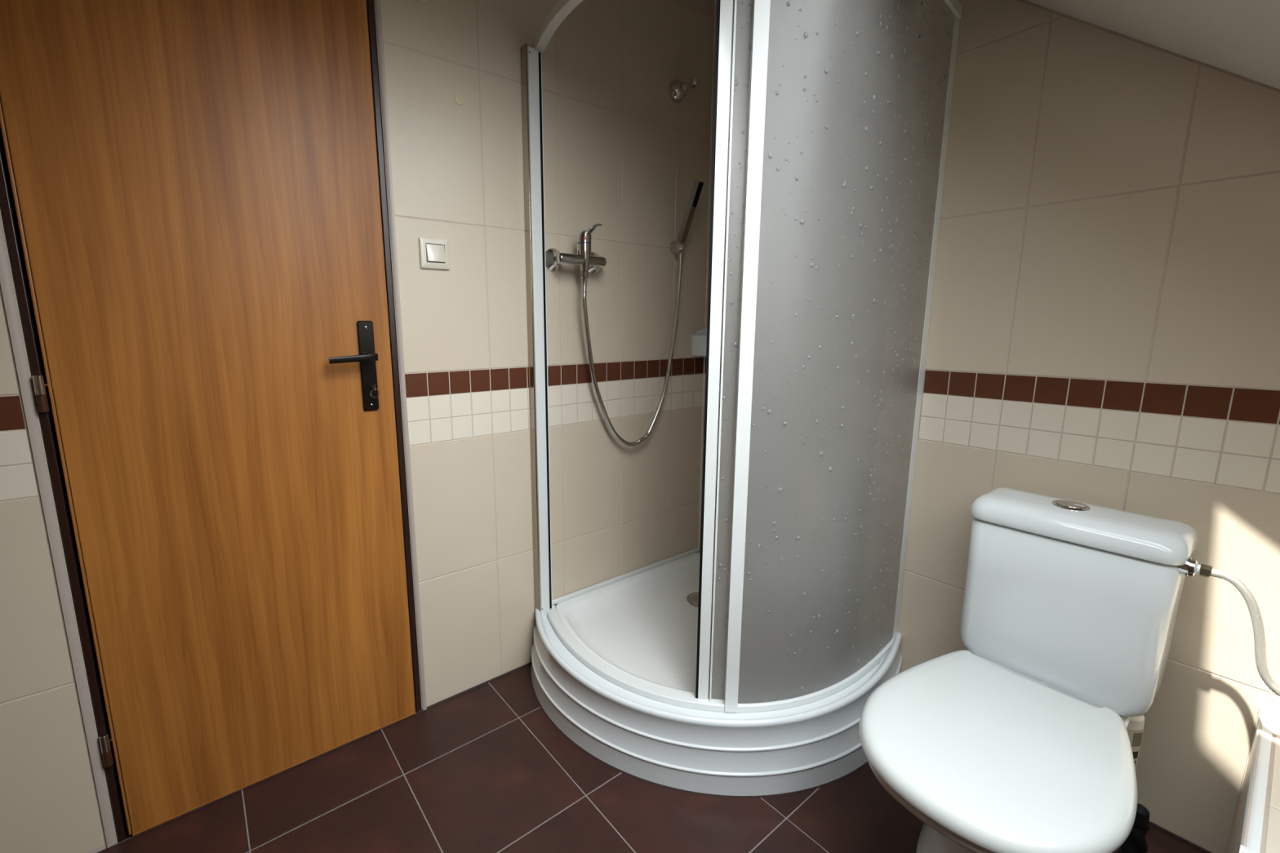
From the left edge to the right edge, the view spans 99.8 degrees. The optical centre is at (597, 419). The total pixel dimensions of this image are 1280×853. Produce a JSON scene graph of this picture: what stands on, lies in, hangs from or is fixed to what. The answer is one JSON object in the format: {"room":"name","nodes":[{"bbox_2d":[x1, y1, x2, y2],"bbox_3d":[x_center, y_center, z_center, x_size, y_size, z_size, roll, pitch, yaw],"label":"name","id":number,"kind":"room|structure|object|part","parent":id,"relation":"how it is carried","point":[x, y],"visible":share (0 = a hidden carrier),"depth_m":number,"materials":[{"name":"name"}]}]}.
{"room":"bathroom","nodes":[
{"label":"bathroom","id":0,"kind":"room"},
{"bbox_2d":[0,0,715,852],"bbox_3d":[-0.587,-0.397,1.402,2.650,2.650,0.124,-8,12,-37],"label":"wall","id":1,"kind":"structure","parent":0,"point":[620,155],"depth_m":1.61,"materials":[{"name":"beige tile"}]},
{"bbox_2d":[0,215,116,848],"bbox_3d":[-1.081,-0.065,1.020,0.015,2.029,0.034,-8,12,-37],"label":"trim","id":2,"kind":"structure","parent":1,"relation":"attached to","point":[6,278],"depth_m":1.06,"materials":[{"name":"grey metal"}]},
{"bbox_2d":[0,0,421,841],"bbox_3d":[-0.809,-0.097,1.236,0.681,2.019,0.156,-8,12,-37],"label":"door","id":3,"kind":"structure","parent":1,"relation":"in","point":[193,196],"depth_m":1.18,"materials":[{"name":"orange wood"}]},
{"bbox_2d":[35,394,49,412],"bbox_3d":[-1.053,-0.031,1.020,0.015,0.032,0.015,-8,12,-37],"label":"hinge","id":4,"kind":"object","parent":3,"relation":"attached to","point":[42,401],"depth_m":1.02,"materials":[{"name":"brown metal"}]},
{"bbox_3d":[-1.091,-0.065,1.061,0.013,2.018,0.099,-8,12,-37],"label":"frame","id":5,"kind":"part","parent":3,"relation":"part of","materials":[{"name":"black paint"}]},
{"bbox_2d":[102,750,113,767],"bbox_3d":[-1.050,0.726,1.153,0.015,0.034,0.015,-8,12,-37],"label":"hinge","id":6,"kind":"object","parent":3,"relation":"attached to","point":[107,757],"depth_m":1.15,"materials":[{"name":"brown metal"}]},
{"bbox_3d":[-0.592,-0.149,1.305,0.111,0.021,0.015,-8,12,-37],"label":"lever","id":7,"kind":"part","parent":3,"relation":"part of","materials":[{"name":"black paint"}]},
{"bbox_3d":[-0.582,-0.136,1.365,0.038,0.227,0.008,-8,12,-37],"label":"handle plate","id":8,"kind":"part","parent":3,"relation":"part of","materials":[{"name":"black paint"}]},
{"bbox_2d":[370,384,379,397],"bbox_3d":[-0.568,-0.074,1.362,0.022,0.033,0.034,-8,12,-37],"label":"key","id":9,"kind":"object","parent":3,"relation":"attached to","point":[374,385],"visible":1,"depth_m":1.35,"materials":[{"name":"metal"}]},
{"bbox_3d":[-0.562,-0.136,1.457,0.015,2.018,0.099,-8,12,-37],"label":"frame","id":10,"kind":"part","parent":3,"relation":"part of","materials":[{"name":"black paint"}]},
{"bbox_2d":[374,0,426,710],"bbox_3d":[-0.527,-0.139,1.435,0.012,2.029,0.034,-8,12,-37],"label":"trim","id":11,"kind":"structure","parent":1,"relation":"attached to","point":[377,2],"depth_m":1.41,"materials":[{"name":"beige wood"}]},
{"bbox_2d":[418,236,450,269],"bbox_3d":[-0.432,-0.442,1.431,0.080,0.078,0.015,-8,12,-37],"label":"light switch","id":12,"kind":"object","parent":1,"relation":"attached to","point":[432,253],"visible":1,"depth_m":1.43,"materials":[{"name":"beige plastic"}]},
{"bbox_2d":[454,93,463,105],"bbox_3d":[-0.366,-0.846,1.420,0.025,0.026,0.003,-8,12,-37],"label":"pad","id":13,"kind":"object","parent":1,"relation":"attached to","point":[459,100],"visible":1,"depth_m":1.42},
{"bbox_2d":[545,223,606,274],"bbox_3d":[-0.032,-0.520,1.643,0.223,0.130,0.146,-8,12,-37],"label":"shower mixer","id":14,"kind":"object","parent":1,"relation":"attached to","point":[587,260],"visible":0.96,"depth_m":1.63,"materials":[{"name":"silver metal"}]},
{"bbox_2d":[577,242,591,271],"bbox_3d":[-0.041,-0.497,1.646,0.044,0.083,0.044,-8,12,-37],"label":"tap","id":15,"kind":"object","parent":14,"relation":"on","point":[584,249],"depth_m":1.63,"materials":[{"name":"silver metal"}]},
{"bbox_3d":[-0.017,-0.563,1.601,0.030,0.032,0.074,-8,12,-37],"label":"lever","id":16,"kind":"part","parent":14,"relation":"part of","materials":[{"name":"silver metal"}]},
{"bbox_2d":[580,253,682,446],"bbox_3d":[0.119,-0.236,1.839,0.455,0.675,0.041,-8,13,-39],"label":"shower hose","id":17,"kind":"object","parent":14,"relation":"hanging from","point":[584,274],"visible":1,"depth_m":1.89,"materials":[{"name":"metal"}]},
{"bbox_2d":[552,546,699,604],"bbox_3d":[0.125,0.585,2.041,0.764,0.017,0.011,-8,12,-37],"label":"trim","id":18,"kind":"structure","parent":1,"relation":"attached to","point":[628,575],"depth_m":2.01,"materials":[{"name":"white"}]},
{"bbox_2d":[669,240,686,254],"bbox_3d":[0.295,-0.621,1.931,0.057,0.049,0.063,-8,12,-37],"label":"bracket","id":19,"kind":"object","parent":1,"relation":"attached to","point":[674,245],"visible":0.9,"depth_m":1.91,"materials":[{"name":"silver metal"}]},
{"bbox_2d":[675,179,703,253],"bbox_3d":[0.315,-0.701,1.866,0.024,0.231,0.113,-8,12,-37],"label":"shower","id":20,"kind":"object","parent":19,"relation":"attached to","point":[697,186],"visible":0.95,"depth_m":1.85,"materials":[{"name":"silver metal"}]},
{"bbox_2d":[668,75,698,102],"bbox_3d":[0.300,-1.131,1.827,0.070,0.070,0.095,-8,12,-37],"label":"bracket","id":21,"kind":"object","parent":1,"relation":"attached to","point":[677,89],"visible":1,"depth_m":1.83,"materials":[{"name":"silver metal"}]},
{"bbox_2d":[692,328,706,356],"bbox_3d":[0.416,-0.299,2.072,0.076,0.106,0.076,-8,12,-37],"label":"caddy","id":22,"kind":"object","parent":1,"relation":"attached to","point":[700,337],"visible":0.62,"depth_m":2.07,"materials":[{"name":"white plastic"}]},
{"bbox_2d":[95,664,1204,852],"bbox_3d":[0.143,1.050,0.688,2.650,0.061,2.520,-8,12,-37],"label":"floor","id":23,"kind":"structure","parent":0,"point":[482,769],"depth_m":1.27,"materials":[{"name":"brown tile"}]},
{"bbox_2d":[529,552,902,798],"bbox_3d":[0.337,0.747,1.663,0.912,0.201,0.902,-8,12,-37],"label":"shower tray","id":24,"kind":"object","parent":23,"relation":"on","point":[643,626],"visible":0.68,"depth_m":1.39,"materials":[{"name":"white plastic"}]},
{"bbox_2d":[547,552,875,694],"bbox_3d":[0.348,0.715,1.714,0.826,0.127,0.827,-8,12,-37],"label":"basin","id":25,"kind":"object","parent":24,"relation":"in","point":[643,625],"depth_m":1.77,"materials":[{"name":"white ceramic"}]},
{"bbox_2d":[520,0,962,713],"bbox_3d":[0.321,-0.159,1.395,1.136,1.733,0.418,1,10,9],"label":"shower enclosure","id":26,"kind":"object","parent":24,"relation":"on","point":[832,117],"visible":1,"depth_m":1.25,"materials":[{"name":"white"}]},
{"bbox_3d":[-0.186,-0.191,1.651,0.034,1.712,0.036,-8,12,-37],"label":"wall post","id":27,"kind":"part","parent":26,"relation":"part of","materials":[{"name":"white metal"}]},
{"bbox_3d":[0.337,0.686,1.539,1.105,0.021,0.409,1,10,10],"label":"rail","id":28,"kind":"part","parent":26,"relation":"part of","materials":[{"name":"white metal"}]},
{"bbox_3d":[0.485,-0.131,1.252,0.420,1.694,0.045,-3,10,-14],"label":"sliding panel","id":29,"kind":"part","parent":26,"relation":"part of","materials":[{"name":"white metal"}]},
{"bbox_3d":[0.331,-0.998,1.242,1.105,0.027,0.407,1,10,10],"label":"rail","id":30,"kind":"part","parent":26,"relation":"part of","materials":[{"name":"white metal"}]},
{"bbox_3d":[0.629,-0.142,1.311,0.612,1.694,0.067,-5,11,-27],"label":"fixed panel","id":31,"kind":"part","parent":26,"relation":"part of","materials":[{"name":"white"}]},
{"bbox_3d":[0.891,-0.175,1.495,0.034,1.727,0.026,-8,12,-37],"label":"wall post","id":32,"kind":"part","parent":26,"relation":"part of","materials":[{"name":"white metal"}]},
{"bbox_2d":[858,487,1197,852],"bbox_3d":[0.822,0.581,1.065,0.756,0.731,0.387,-8,12,-37],"label":"toilet","id":33,"kind":"object","parent":23,"relation":"on","point":[1017,740],"visible":1,"depth_m":1.05,"materials":[{"name":"white ceramic"}]},
{"bbox_3d":[0.727,0.610,0.997,0.501,0.020,0.371,-8,12,-37],"label":"seat","id":34,"kind":"part","parent":33,"relation":"part of","materials":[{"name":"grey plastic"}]},
{"bbox_3d":[0.805,0.776,1.093,0.655,0.336,0.340,-8,12,-37],"label":"bowl","id":35,"kind":"part","parent":33,"relation":"part of","materials":[{"name":"white ceramic"}]},
{"bbox_3d":[0.727,0.583,0.993,0.518,0.034,0.387,-8,12,-37],"label":"lid","id":36,"kind":"part","parent":33,"relation":"part of","materials":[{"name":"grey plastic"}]},
{"bbox_3d":[1.047,0.222,1.184,0.178,0.055,0.358,-8,12,-37],"label":"cistern lid","id":37,"kind":"part","parent":33,"relation":"part of","materials":[{"name":"white ceramic"}]},
{"bbox_2d":[1177,556,1279,696],"bbox_3d":[1.248,0.406,0.964,0.328,0.269,0.108,3,11,20],"label":"supply hose","id":38,"kind":"object","parent":33,"relation":"attached to","point":[1191,567],"visible":1,"depth_m":0.96,"materials":[{"name":"white plastic"}]},
{"bbox_2d":[1116,803,1150,852],"bbox_3d":[0.998,0.833,1.010,0.096,0.252,0.096,-8,12,-37],"label":"toilet brush","id":39,"kind":"object","parent":23,"relation":"on","point":[1135,842],"visible":0.75,"depth_m":0.98,"materials":[{"name":"black plastic"}]},
{"bbox_2d":[1126,715,1144,772],"bbox_3d":[1.143,0.765,1.190,0.067,0.323,0.068,-8,12,-37],"label":"bottle","id":40,"kind":"object","parent":23,"relation":"on","point":[1135,727],"visible":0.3,"depth_m":1.14,"materials":[{"name":"beige plastic"}]},
{"bbox_2d":[1131,732,1142,746],"bbox_3d":[1.139,0.723,1.151,0.035,0.120,0.005,1,10,6],"label":"print","id":41,"kind":"object","parent":40,"relation":"attached to","point":[1136,737],"depth_m":1.14,"materials":[{"name":"grey"}]},
{"bbox_2d":[1225,708,1279,852],"bbox_3d":[1.377,0.837,0.644,0.499,0.369,0.814,-8,12,-37],"label":"tiled ledge","id":42,"kind":"object","parent":23,"relation":"on","point":[1255,824],"visible":1,"depth_m":0.90,"materials":[{"name":"beige tile"}]},
{"bbox_3d":[1.182,0.688,0.473,0.018,0.015,0.802,-8,12,-37],"label":"edge trim","id":43,"kind":"part","parent":42,"relation":"part of","materials":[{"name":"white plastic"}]},
{"bbox_3d":[1.135,0.609,0.923,0.496,0.015,0.018,-8,12,-37],"label":"edge trim","id":44,"kind":"part","parent":42,"relation":"part of","materials":[{"name":"white plastic"}]},
{"bbox_2d":[698,0,1279,852],"bbox_3d":[1.196,-0.364,1.182,0.122,2.650,2.401,-8,12,-37],"label":"wall","id":45,"kind":"structure","parent":0,"point":[1104,323],"depth_m":1.18,"materials":[{"name":"beige tile"}]},
{"bbox_2d":[1026,0,1279,88],"bbox_3d":[0.167,-0.666,0.364,2.670,1.847,2.593,-8,12,-37],"label":"ceiling","id":46,"kind":"structure","parent":0,"point":[1242,37],"depth_m":0.93,"materials":[{"name":"white paint"}]}
]}

